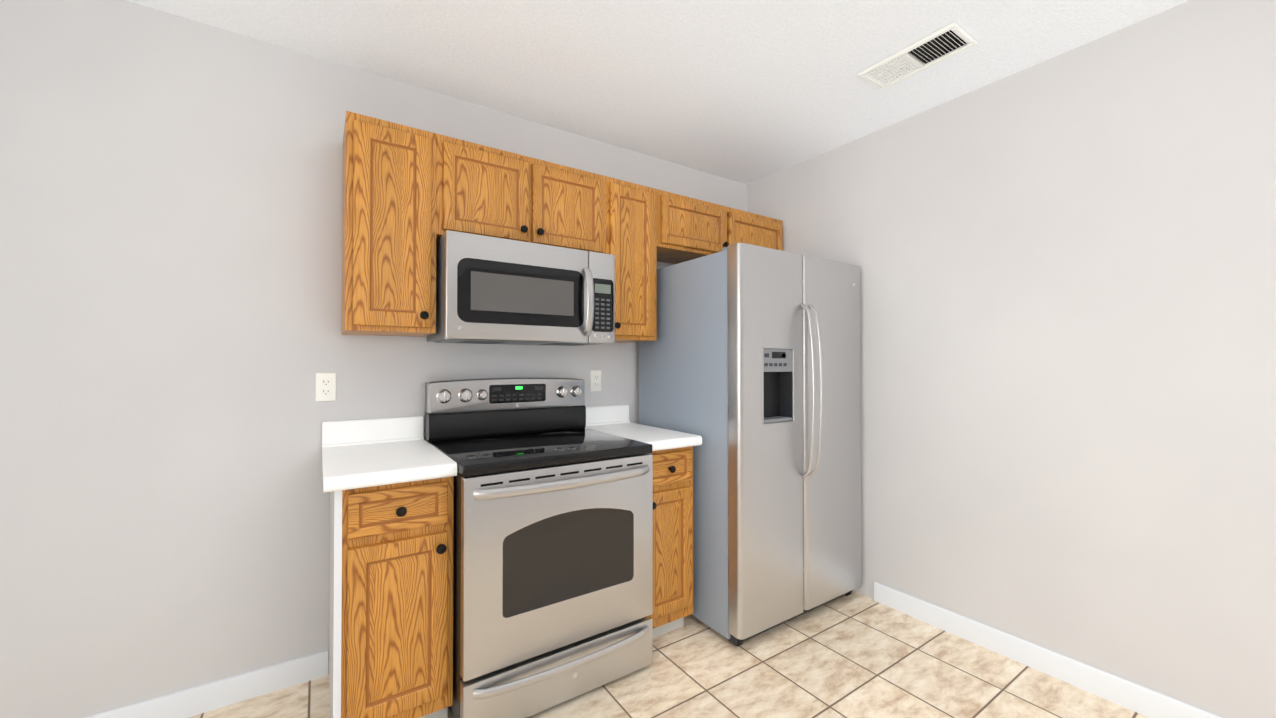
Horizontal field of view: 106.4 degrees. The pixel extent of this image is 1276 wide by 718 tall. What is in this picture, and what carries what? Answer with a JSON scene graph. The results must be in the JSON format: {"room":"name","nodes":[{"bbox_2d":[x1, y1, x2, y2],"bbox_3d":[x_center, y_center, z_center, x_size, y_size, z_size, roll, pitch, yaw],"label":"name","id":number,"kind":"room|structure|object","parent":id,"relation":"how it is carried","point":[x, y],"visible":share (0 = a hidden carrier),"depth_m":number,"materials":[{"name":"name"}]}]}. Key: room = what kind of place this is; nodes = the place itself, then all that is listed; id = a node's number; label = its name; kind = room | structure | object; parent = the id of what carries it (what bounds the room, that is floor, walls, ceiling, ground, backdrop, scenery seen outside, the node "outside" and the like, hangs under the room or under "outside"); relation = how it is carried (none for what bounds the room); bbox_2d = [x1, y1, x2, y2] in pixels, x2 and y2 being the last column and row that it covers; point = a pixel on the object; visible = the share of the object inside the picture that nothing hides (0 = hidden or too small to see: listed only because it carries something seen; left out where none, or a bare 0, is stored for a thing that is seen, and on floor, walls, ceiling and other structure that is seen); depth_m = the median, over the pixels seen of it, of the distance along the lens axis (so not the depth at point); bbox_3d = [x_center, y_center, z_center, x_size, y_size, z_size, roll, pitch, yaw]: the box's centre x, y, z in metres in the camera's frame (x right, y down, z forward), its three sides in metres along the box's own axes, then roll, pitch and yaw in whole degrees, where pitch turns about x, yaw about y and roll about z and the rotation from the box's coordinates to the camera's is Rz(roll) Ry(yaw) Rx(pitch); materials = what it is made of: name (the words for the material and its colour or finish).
{"room":"kitchen","nodes":[
{"label":"kitchen","id":0,"kind":"room"},
{"bbox_2d":[0,0,746,717],"bbox_3d":[-1.438,0.025,1.885,5.440,2.485,0.120,0,-1,-34],"label":"wall","id":1,"kind":"structure","parent":0,"point":[172,340],"depth_m":1.69,"materials":[{"name":"paint"}]},
{"bbox_2d":[85,650,327,717],"bbox_3d":[-2.404,1.213,1.146,2.786,0.095,0.013,0,-1,-34],"label":"baseboard","id":2,"kind":"structure","parent":1,"relation":"attached to","point":[196,700],"depth_m":1.75,"materials":[{"name":"white"}]},
{"bbox_2d":[315,373,335,401],"bbox_3d":[-1.259,0.113,1.925,0.070,0.115,0.008,0,-1,-34],"label":"electrical outlet","id":3,"kind":"object","parent":1,"relation":"attached to","point":[325,387],"visible":1,"depth_m":1.92,"materials":[{"name":"white plastic"}]},
{"bbox_2d":[341,111,436,336],"bbox_3d":[-0.992,-0.496,1.901,0.306,0.791,0.350,0,-1,-34],"label":"upper cabinet","id":4,"kind":"object","parent":1,"relation":"attached to","point":[389,186],"visible":1,"depth_m":1.78,"materials":[{"name":"brown wood"}]},
{"bbox_2d":[436,134,604,252],"bbox_3d":[-0.548,-0.689,2.202,0.765,0.399,0.350,0,-1,-34],"label":"upper cabinet","id":5,"kind":"object","parent":1,"relation":"attached to","point":[488,191],"visible":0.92,"depth_m":2.05,"materials":[{"name":"brown wood"}]},
{"bbox_2d":[427,230,614,345],"bbox_3d":[-0.514,-0.278,2.156,0.746,0.417,0.456,0,-1,-34],"label":"microwave","id":6,"kind":"object","parent":5,"relation":"attached to","point":[492,290],"visible":1,"depth_m":1.97,"materials":[{"name":"grey metal"}]},
{"bbox_2d":[590,370,601,391],"bbox_3d":[-0.229,0.120,2.616,0.070,0.115,0.008,0,-1,-34],"label":"electrical outlet","id":7,"kind":"object","parent":1,"relation":"attached to","point":[595,380],"visible":1,"depth_m":2.61,"materials":[{"name":"white plastic"}]},
{"bbox_2d":[605,176,656,342],"bbox_3d":[-0.101,-0.490,2.499,0.310,0.791,0.350,0,-1,-34],"label":"upper cabinet","id":8,"kind":"object","parent":1,"relation":"attached to","point":[630,226],"visible":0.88,"depth_m":2.38,"materials":[{"name":"brown wood"}]},
{"bbox_2d":[657,189,782,263],"bbox_3d":[0.439,-0.733,2.864,0.991,0.299,0.350,0,-1,-34],"label":"upper cabinet","id":9,"kind":"object","parent":1,"relation":"attached to","point":[688,228],"visible":0.5,"depth_m":2.67,"materials":[{"name":"brown wood"}]},
{"bbox_2d":[127,0,1188,184],"bbox_3d":[-0.013,-1.288,-0.228,5.440,0.100,5.240,0,-1,-34],"label":"ceiling","id":10,"kind":"structure","parent":0,"point":[746,92],"depth_m":1.90,"materials":[{"name":"white paint"}]},
{"bbox_2d":[857,21,977,89],"bbox_3d":[1.118,-1.210,1.929,0.197,0.011,0.375,0,-1,-34],"label":"ceiling vent","id":11,"kind":"object","parent":10,"relation":"in","point":[943,43],"visible":1,"depth_m":1.91,"materials":[{"name":"white"}]},
{"bbox_2d":[189,590,1147,717],"bbox_3d":[-0.013,1.297,-0.254,5.440,0.100,5.240,0,-1,-34],"label":"floor","id":12,"kind":"structure","parent":0,"point":[853,654],"depth_m":1.87,"materials":[{"name":"tile"}]},
{"bbox_2d":[329,476,453,717],"bbox_3d":[-0.924,0.832,1.756,0.344,0.870,0.645,0,-1,-34],"label":"base cabinet","id":13,"kind":"object","parent":12,"relation":"on","point":[391,607],"visible":1,"depth_m":1.51,"materials":[{"name":"brown wood"}]},
{"bbox_2d":[322,416,456,492],"bbox_3d":[-0.937,0.322,1.756,0.373,0.145,0.641,0,-1,-34],"label":"countertop","id":14,"kind":"structure","parent":13,"relation":"on","point":[361,453],"depth_m":1.73,"materials":[{"name":"white laminate"}]},
{"bbox_2d":[425,378,652,717],"bbox_3d":[-0.423,0.678,2.004,0.755,1.182,0.752,0,-1,-34],"label":"range","id":15,"kind":"object","parent":12,"relation":"on","point":[553,557],"visible":1,"depth_m":1.75,"materials":[{"name":"silver metal"}]},
{"bbox_2d":[649,446,692,637],"bbox_3d":[-0.021,0.838,2.362,0.305,0.870,0.645,0,-1,-34],"label":"base cabinet","id":16,"kind":"object","parent":12,"relation":"on","point":[672,538],"visible":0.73,"depth_m":2.13,"materials":[{"name":"brown wood"}]},
{"bbox_2d":[585,404,701,450],"bbox_3d":[-0.016,0.328,2.373,0.321,0.145,0.641,0,-1,-34],"label":"countertop","id":17,"kind":"structure","parent":16,"relation":"on","point":[612,420],"depth_m":2.37,"materials":[{"name":"white laminate"}]},
{"bbox_2d":[639,243,860,645],"bbox_3d":[0.622,0.385,2.599,0.922,1.780,0.864,0,-1,-34],"label":"refrigerator","id":18,"kind":"object","parent":12,"relation":"on","point":[749,366],"visible":0.98,"depth_m":2.25,"materials":[{"name":"grey metal"}]},
{"bbox_2d":[747,0,1275,717],"bbox_3d":[2.230,0.019,1.190,0.120,2.485,5.120,0,-1,-34],"label":"wall","id":19,"kind":"structure","parent":0,"point":[1067,262],"depth_m":1.83,"materials":[{"name":"paint"}]},
{"bbox_2d":[874,582,1221,717],"bbox_3d":[2.392,1.210,0.818,0.013,0.095,4.100,0,-1,-34],"label":"baseboard","id":20,"kind":"structure","parent":19,"relation":"attached to","point":[1144,701],"depth_m":1.92,"materials":[{"name":"white"}]}
]}

